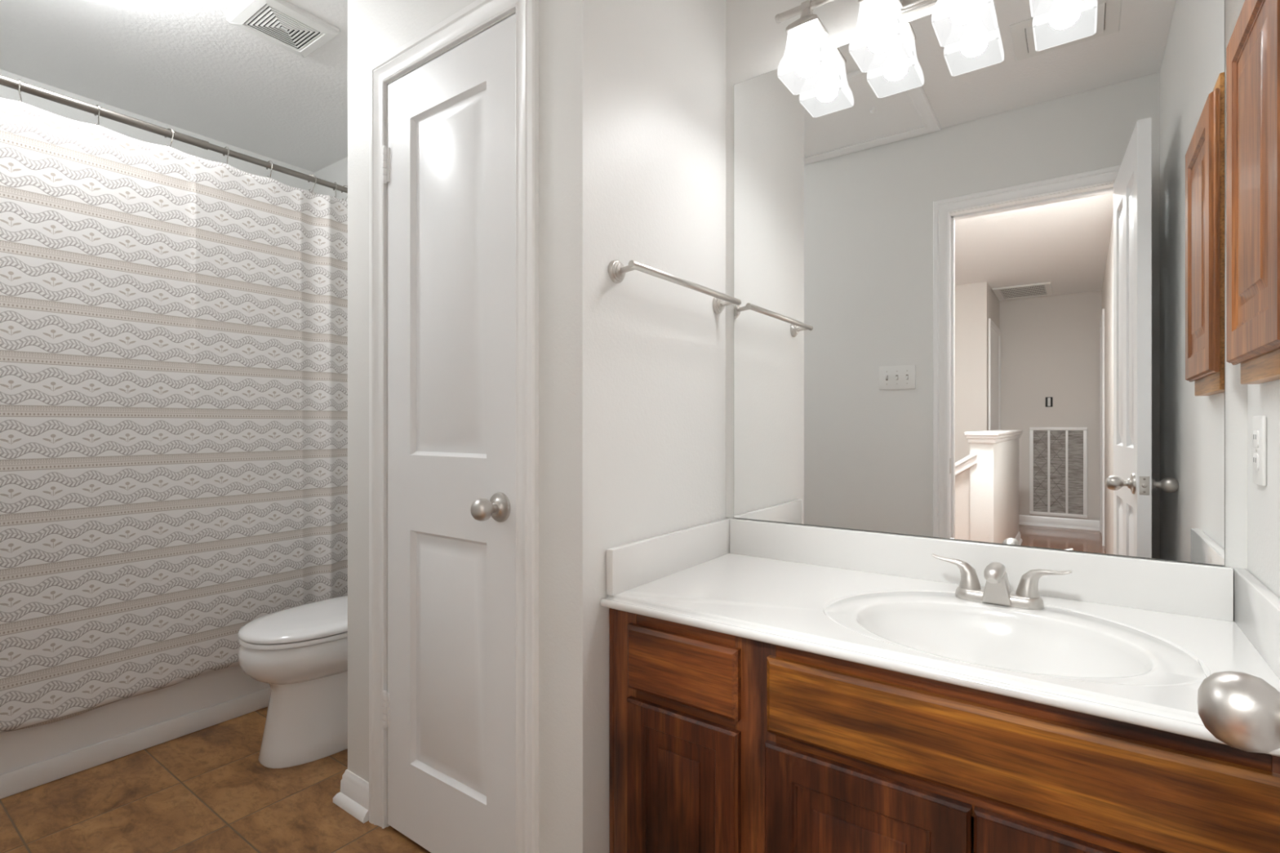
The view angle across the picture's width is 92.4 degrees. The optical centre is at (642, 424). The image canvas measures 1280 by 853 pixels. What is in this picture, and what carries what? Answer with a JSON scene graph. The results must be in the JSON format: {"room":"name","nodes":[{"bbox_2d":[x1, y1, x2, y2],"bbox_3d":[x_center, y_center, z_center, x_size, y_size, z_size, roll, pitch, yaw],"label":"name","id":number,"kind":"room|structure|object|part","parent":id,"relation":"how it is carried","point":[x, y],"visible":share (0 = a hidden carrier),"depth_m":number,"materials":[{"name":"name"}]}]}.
{"room":"bathroom","nodes":[
{"label":"bathroom","id":0,"kind":"room"},
{"bbox_2d":[0,69,314,192],"bbox_3d":[-2.296,-0.143,2.668,0.100,2.442,1.668,0,0,36],"label":"wall","id":1,"kind":"structure","parent":0,"point":[6,92],"depth_m":2.72,"materials":[{"name":"white paint"}]},
{"bbox_2d":[0,0,347,172],"bbox_3d":[-2.152,-1.414,-0.324,3.817,0.100,6.568,0,0,36],"label":"ceiling","id":2,"kind":"structure","parent":0,"point":[180,64],"depth_m":2.33,"materials":[{"name":"white paint"}]},
{"bbox_2d":[226,0,340,57],"bbox_3d":[-1.216,-1.354,2.087,0.250,0.018,0.256,0,0,36],"label":"ceiling vent","id":3,"kind":"object","parent":2,"relation":"in","point":[281,23],"visible":1,"depth_m":2.07,"materials":[{"name":"white plastic"}]},
{"bbox_2d":[0,706,431,852],"bbox_3d":[-0.773,1.128,1.603,3.817,0.100,1.828,0,0,36],"label":"floor","id":4,"kind":"structure","parent":0,"point":[208,789],"depth_m":1.73,"materials":[{"name":"tile"}]},
{"bbox_2d":[0,666,271,799],"bbox_3d":[-1.871,0.875,2.450,0.841,0.405,1.524,0,0,36],"label":"bathtub","id":5,"kind":"object","parent":4,"relation":"on","point":[31,757],"visible":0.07,"depth_m":2.00,"materials":[{"name":"white ceramic"}]},
{"bbox_2d":[237,595,347,768],"bbox_3d":[-0.994,0.700,2.237,0.470,0.757,0.831,0,0,36],"label":"toilet","id":6,"kind":"object","parent":4,"relation":"on","point":[301,651],"visible":0.34,"depth_m":1.96,"materials":[{"name":"white ceramic"}]},
{"bbox_3d":[-1.070,0.654,2.130,0.368,0.030,0.570,0,0,36],"label":"lid","id":7,"kind":"part","parent":6,"relation":"part of","materials":[{"name":"white plastic"}]},
{"bbox_3d":[-1.069,0.680,2.133,0.366,0.016,0.574,0,0,36],"label":"seat","id":8,"kind":"part","parent":6,"relation":"part of","materials":[{"name":"white plastic"}]},
{"bbox_2d":[609,608,1279,852],"bbox_3d":[0.511,0.731,1.206,1.061,0.694,0.550,0,0,36],"label":"vanity cabinet","id":9,"kind":"object","parent":4,"relation":"on","point":[720,743],"visible":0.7,"depth_m":0.98,"materials":[{"name":"brown wood"}]},
{"bbox_3d":[0.073,0.760,1.192,0.252,0.396,0.018,0,0,36],"label":"cabinet door","id":10,"kind":"part","parent":9,"relation":"part of","materials":[{"name":"brown wood"}]},
{"bbox_3d":[0.074,0.475,1.192,0.251,0.130,0.018,0,0,36],"label":"drawer","id":11,"kind":"part","parent":9,"relation":"part of","materials":[{"name":"brown wood"}]},
{"bbox_3d":[0.086,0.553,1.208,0.226,0.054,0.019,0,0,36],"label":"rail","id":12,"kind":"part","parent":9,"relation":"part of","materials":[{"name":"brown wood"}]},
{"bbox_3d":[0.086,0.403,1.208,0.226,0.040,0.019,0,0,36],"label":"rail","id":13,"kind":"part","parent":9,"relation":"part of","materials":[{"name":"brown wood"}]},
{"bbox_3d":[0.350,0.760,0.994,0.324,0.396,0.018,0,0,36],"label":"cabinet door","id":14,"kind":"part","parent":9,"relation":"part of","materials":[{"name":"brown wood"}]},
{"bbox_2d":[600,517,1279,756],"bbox_3d":[0.508,0.377,1.203,1.064,0.228,0.560,0,0,36],"label":"vanity sink","id":15,"kind":"object","parent":9,"relation":"in","point":[1134,641],"visible":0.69,"depth_m":1.19,"materials":[{"name":"white stone"}]},
{"bbox_2d":[931,553,1071,609],"bbox_3d":[0.703,0.317,1.220,0.247,0.086,0.134,0,0,36],"label":"faucet","id":16,"kind":"object","parent":15,"relation":"on","point":[997,590],"visible":1,"depth_m":1.22,"materials":[{"name":"silver metal"}]},
{"bbox_3d":[0.663,0.308,1.296,0.093,0.062,0.041,0,0,36],"label":"lever handle","id":17,"kind":"part","parent":16,"relation":"part of","materials":[{"name":"silver metal"}]},
{"bbox_3d":[0.703,0.316,1.220,0.051,0.084,0.133,0,0,36],"label":"spout","id":18,"kind":"part","parent":16,"relation":"part of","materials":[{"name":"silver metal"}]},
{"bbox_3d":[0.726,0.349,1.252,0.157,0.021,0.057,0,0,36],"label":"plate","id":19,"kind":"part","parent":16,"relation":"part of","materials":[{"name":"silver metal"}]},
{"bbox_3d":[0.787,0.308,1.204,0.095,0.062,0.041,0,0,41],"label":"lever handle","id":20,"kind":"part","parent":16,"relation":"part of","materials":[{"name":"silver metal"}]},
{"bbox_3d":[0.496,0.553,0.914,0.623,0.054,0.019,0,0,36],"label":"rail","id":21,"kind":"part","parent":9,"relation":"part of","materials":[{"name":"brown wood"}]},
{"bbox_3d":[0.496,0.403,0.914,0.623,0.040,0.019,0,0,36],"label":"rail","id":22,"kind":"part","parent":9,"relation":"part of","materials":[{"name":"brown wood"}]},
{"bbox_3d":[0.617,0.760,0.803,0.324,0.396,0.018,0,0,36],"label":"cabinet door","id":23,"kind":"part","parent":9,"relation":"part of","materials":[{"name":"brown wood"}]},
{"bbox_2d":[314,156,347,200],"bbox_3d":[-1.066,-0.143,2.875,1.860,2.442,0.100,0,0,36],"label":"wall","id":24,"kind":"structure","parent":0,"point":[337,172],"depth_m":3.20,"materials":[{"name":"white paint"}]},
{"bbox_2d":[0,74,347,193],"bbox_3d":[-1.506,-0.982,2.192,0.056,0.056,1.522,0,0,36],"label":"curtain rod","id":25,"kind":"object","parent":24,"relation":"attached to","point":[5,81],"visible":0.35,"depth_m":2.01,"materials":[{"name":"silver metal"}]},
{"bbox_2d":[17,79,22,102],"bbox_3d":[-1.802,-0.964,1.778,0.037,0.072,0.008,0,0,44],"label":"curtain hook","id":26,"kind":"object","parent":25,"relation":"hanging from","point":[19,91],"visible":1,"depth_m":1.77,"materials":[{"name":"silver metal"}]},
{"bbox_2d":[93,104,100,124],"bbox_3d":[-1.702,-0.964,1.918,0.037,0.072,0.008,0,0,30],"label":"curtain hook","id":27,"kind":"object","parent":25,"relation":"hanging from","point":[98,105],"visible":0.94,"depth_m":1.91,"materials":[{"name":"silver metal"}]},
{"bbox_2d":[164,128,173,146],"bbox_3d":[-1.594,-0.964,2.070,0.037,0.072,0.008,0,0,7],"label":"curtain hook","id":28,"kind":"object","parent":25,"relation":"hanging from","point":[167,128],"visible":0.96,"depth_m":2.07,"materials":[{"name":"silver metal"}]},
{"bbox_2d":[0,97,347,733],"bbox_3d":[-1.521,-0.023,2.164,0.038,1.827,1.450,0,0,36],"label":"shower curtain","id":29,"kind":"object","parent":25,"relation":"hanging from","point":[174,322],"visible":0.8,"depth_m":2.03,"materials":[{"name":"fabric"}]},
{"bbox_2d":[222,146,229,164],"bbox_3d":[-1.495,-0.964,2.207,0.037,0.072,0.008,0,0,27],"label":"curtain hook","id":30,"kind":"object","parent":25,"relation":"hanging from","point":[225,146],"visible":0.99,"depth_m":2.20,"materials":[{"name":"silver metal"}]},
{"bbox_2d":[266,160,272,177],"bbox_3d":[-1.411,-0.964,2.325,0.037,0.072,0.008,0,0,24],"label":"curtain hook","id":31,"kind":"object","parent":25,"relation":"hanging from","point":[268,161],"visible":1,"depth_m":2.32,"materials":[{"name":"silver metal"}]},
{"bbox_2d":[307,174,316,192],"bbox_3d":[-1.319,-0.964,2.454,0.037,0.072,0.008,0,0,1],"label":"curtain hook","id":32,"kind":"object","parent":25,"relation":"hanging from","point":[310,175],"visible":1,"depth_m":2.45,"materials":[{"name":"silver metal"}]},
{"bbox_2d":[347,0,613,852],"bbox_3d":[-0.453,-0.143,1.541,0.890,2.442,0.100,0,0,36],"label":"wall","id":33,"kind":"structure","parent":0,"point":[575,37],"depth_m":1.29,"materials":[{"name":"white paint"}]},
{"bbox_2d":[382,13,515,852],"bbox_3d":[-0.493,0.080,1.482,0.506,1.972,0.110,0,0,36],"label":"door","id":34,"kind":"structure","parent":33,"relation":"in","point":[449,158],"depth_m":1.49,"materials":[{"name":"white paint"}]},
{"bbox_2d":[368,0,538,852],"bbox_3d":[-0.482,0.050,1.491,0.632,2.056,0.016,0,0,36],"label":"door frame","id":35,"kind":"structure","parent":33,"relation":"attached to","point":[478,15],"depth_m":1.34,"materials":[{"name":"white paint"}]},
{"bbox_2d":[613,0,725,547],"bbox_3d":[0.047,-0.143,1.562,0.100,2.442,0.515,0,0,36],"label":"wall","id":36,"kind":"structure","parent":0,"point":[669,55],"depth_m":1.49,"materials":[{"name":"white paint"}]},
{"bbox_2d":[608,259,741,314],"bbox_3d":[0.101,-0.331,1.493,0.066,0.049,0.503,0,0,36],"label":"towel bar","id":37,"kind":"object","parent":36,"relation":"attached to","point":[616,270],"visible":1,"depth_m":1.39,"materials":[{"name":"silver metal"}]},
{"bbox_3d":[-0.028,-0.333,1.306,0.043,0.017,0.013,0,0,36],"label":"post","id":38,"kind":"part","parent":37,"relation":"part of","materials":[{"name":"silver metal"}]},
{"bbox_3d":[0.236,-0.333,1.675,0.043,0.017,0.013,0,0,36],"label":"post","id":39,"kind":"part","parent":37,"relation":"part of","materials":[{"name":"silver metal"}]},
{"bbox_2d":[725,0,1247,852],"bbox_3d":[0.701,-0.143,1.472,1.267,2.442,0.100,0,0,36],"label":"wall","id":40,"kind":"structure","parent":0,"point":[756,44],"depth_m":1.65,"materials":[{"name":"white paint"}]},
{"bbox_2d":[774,0,836,94],"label":"vanity light","id":41,"kind":"object","parent":40,"relation":"attached to","point":[806,64],"depth_m":1.50,"materials":[{"name":"white glass"}]},
{"bbox_3d":[0.410,-0.916,1.523,0.114,0.116,0.114,0,0,36],"label":"lamp shade","id":42,"kind":"part","parent":41,"relation":"part of","materials":[{"name":"white glass"}]},
{"bbox_3d":[0.410,-0.916,1.523,0.060,0.100,0.060,0,0,36],"label":"bulb","id":43,"kind":"part","parent":41,"relation":"part of","materials":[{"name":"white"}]},
{"bbox_2d":[848,0,997,72],"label":"vanity light","id":44,"kind":"object","parent":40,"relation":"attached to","point":[879,38],"depth_m":1.38,"materials":[{"name":"white glass"}]},
{"bbox_3d":[0.551,-0.916,1.421,0.114,0.116,0.114,0,0,36],"label":"lamp shade","id":45,"kind":"part","parent":44,"relation":"part of","materials":[{"name":"white glass"}]},
{"bbox_3d":[0.551,-0.916,1.421,0.060,0.100,0.060,0,0,36],"label":"bulb","id":46,"kind":"part","parent":44,"relation":"part of","materials":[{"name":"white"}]},
{"bbox_3d":[0.694,-0.916,1.320,0.114,0.116,0.114,0,0,36],"label":"lamp shade","id":47,"kind":"part","parent":44,"relation":"part of","materials":[{"name":"white glass"}]},
{"bbox_3d":[0.694,-0.916,1.320,0.060,0.100,0.060,0,0,36],"label":"bulb","id":48,"kind":"part","parent":44,"relation":"part of","materials":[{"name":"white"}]},
{"bbox_2d":[733,0,1225,565],"bbox_3d":[0.669,-0.347,1.430,1.008,1.214,0.006,0,0,36],"label":"wall mirror","id":49,"kind":"object","parent":40,"relation":"attached to","point":[979,281],"visible":0.92,"depth_m":1.35,"materials":[{"name":"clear mirror"}]},
{"bbox_2d":[729,518,1233,622],"bbox_3d":[0.666,0.311,1.423,1.025,0.098,0.018,0,0,36],"label":"backsplash","id":50,"kind":"structure","parent":40,"relation":"attached to","point":[1191,589],"depth_m":1.32,"materials":[{"name":"white stone"}]},
{"bbox_2d":[1029,0,1086,17],"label":"vanity light","id":51,"kind":"object","parent":40,"relation":"attached to","point":[1037,7],"depth_m":1.27,"materials":[{"name":"white glass"}]},
{"bbox_3d":[0.835,-0.916,1.218,0.114,0.116,0.114,0,0,36],"label":"lamp shade","id":52,"kind":"part","parent":51,"relation":"part of","materials":[{"name":"white glass"}]},
{"bbox_2d":[1247,379,1279,598],"bbox_3d":[0.659,-0.143,0.411,0.100,2.442,1.675,0,0,36],"label":"wall","id":53,"kind":"structure","parent":0,"point":[1263,399],"depth_m":1.01,"materials":[{"name":"white paint"}]},
{"bbox_2d":[1226,0,1279,384],"bbox_3d":[0.933,-0.382,0.916,0.042,0.625,0.352,0,0,36],"label":"medicine cabinet","id":54,"kind":"object","parent":53,"relation":"attached to","point":[1253,47],"visible":1,"depth_m":0.92,"materials":[{"name":"brown wood"}]},
{"bbox_3d":[0.940,-0.382,0.911,0.025,0.625,0.328,0,0,36],"label":"frame","id":55,"kind":"part","parent":54,"relation":"part of","materials":[{"name":"brown wood"}]},
{"bbox_2d":[1252,415,1266,486],"bbox_3d":[1.039,0.043,1.036,0.008,0.116,0.072,0,0,36],"label":"wall outlet","id":56,"kind":"object","parent":53,"relation":"attached to","point":[1259,423],"visible":1,"depth_m":1.02,"materials":[{"name":"white plastic"}]},
{"bbox_2d":[1253,430,1258,447],"bbox_3d":[1.038,0.024,1.037,0.004,0.028,0.033,0,0,36],"label":"receptacle","id":57,"kind":"object","parent":56,"relation":"attached to","point":[1255,433],"depth_m":1.03,"materials":[{"name":"grey plastic"}]},
{"bbox_2d":[1253,453,1258,470],"bbox_3d":[1.038,0.062,1.037,0.004,0.028,0.033,0,0,36],"label":"receptacle","id":58,"kind":"object","parent":56,"relation":"attached to","point":[1255,455],"depth_m":1.03,"materials":[{"name":"grey plastic"}]},
{"bbox_3d":[-0.562,-0.143,2.067,0.100,2.442,0.628,0,0,36],"label":"wall","id":59,"kind":"structure","parent":0,"visible":0},
{"bbox_2d":[333,768,368,823],"bbox_3d":[-0.676,1.033,1.905,0.160,0.090,0.488,0,0,36],"label":"baseboard","id":60,"kind":"structure","parent":59,"relation":"attached to","point":[353,797],"depth_m":1.71,"materials":[{"name":"white paint"}]},
{"bbox_3d":[-1.346,-0.143,0.889,3.717,2.442,0.120,0,0,36],"label":"wall","id":61,"kind":"structure","parent":0,"visible":0},
{"bbox_2d":[1197,671,1279,753],"bbox_3d":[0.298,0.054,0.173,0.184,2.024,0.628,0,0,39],"label":"door knob","id":62,"kind":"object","parent":61,"relation":"in","point":[1241,710],"depth_m":0.40,"materials":[{"name":"silver metal"}]}
]}

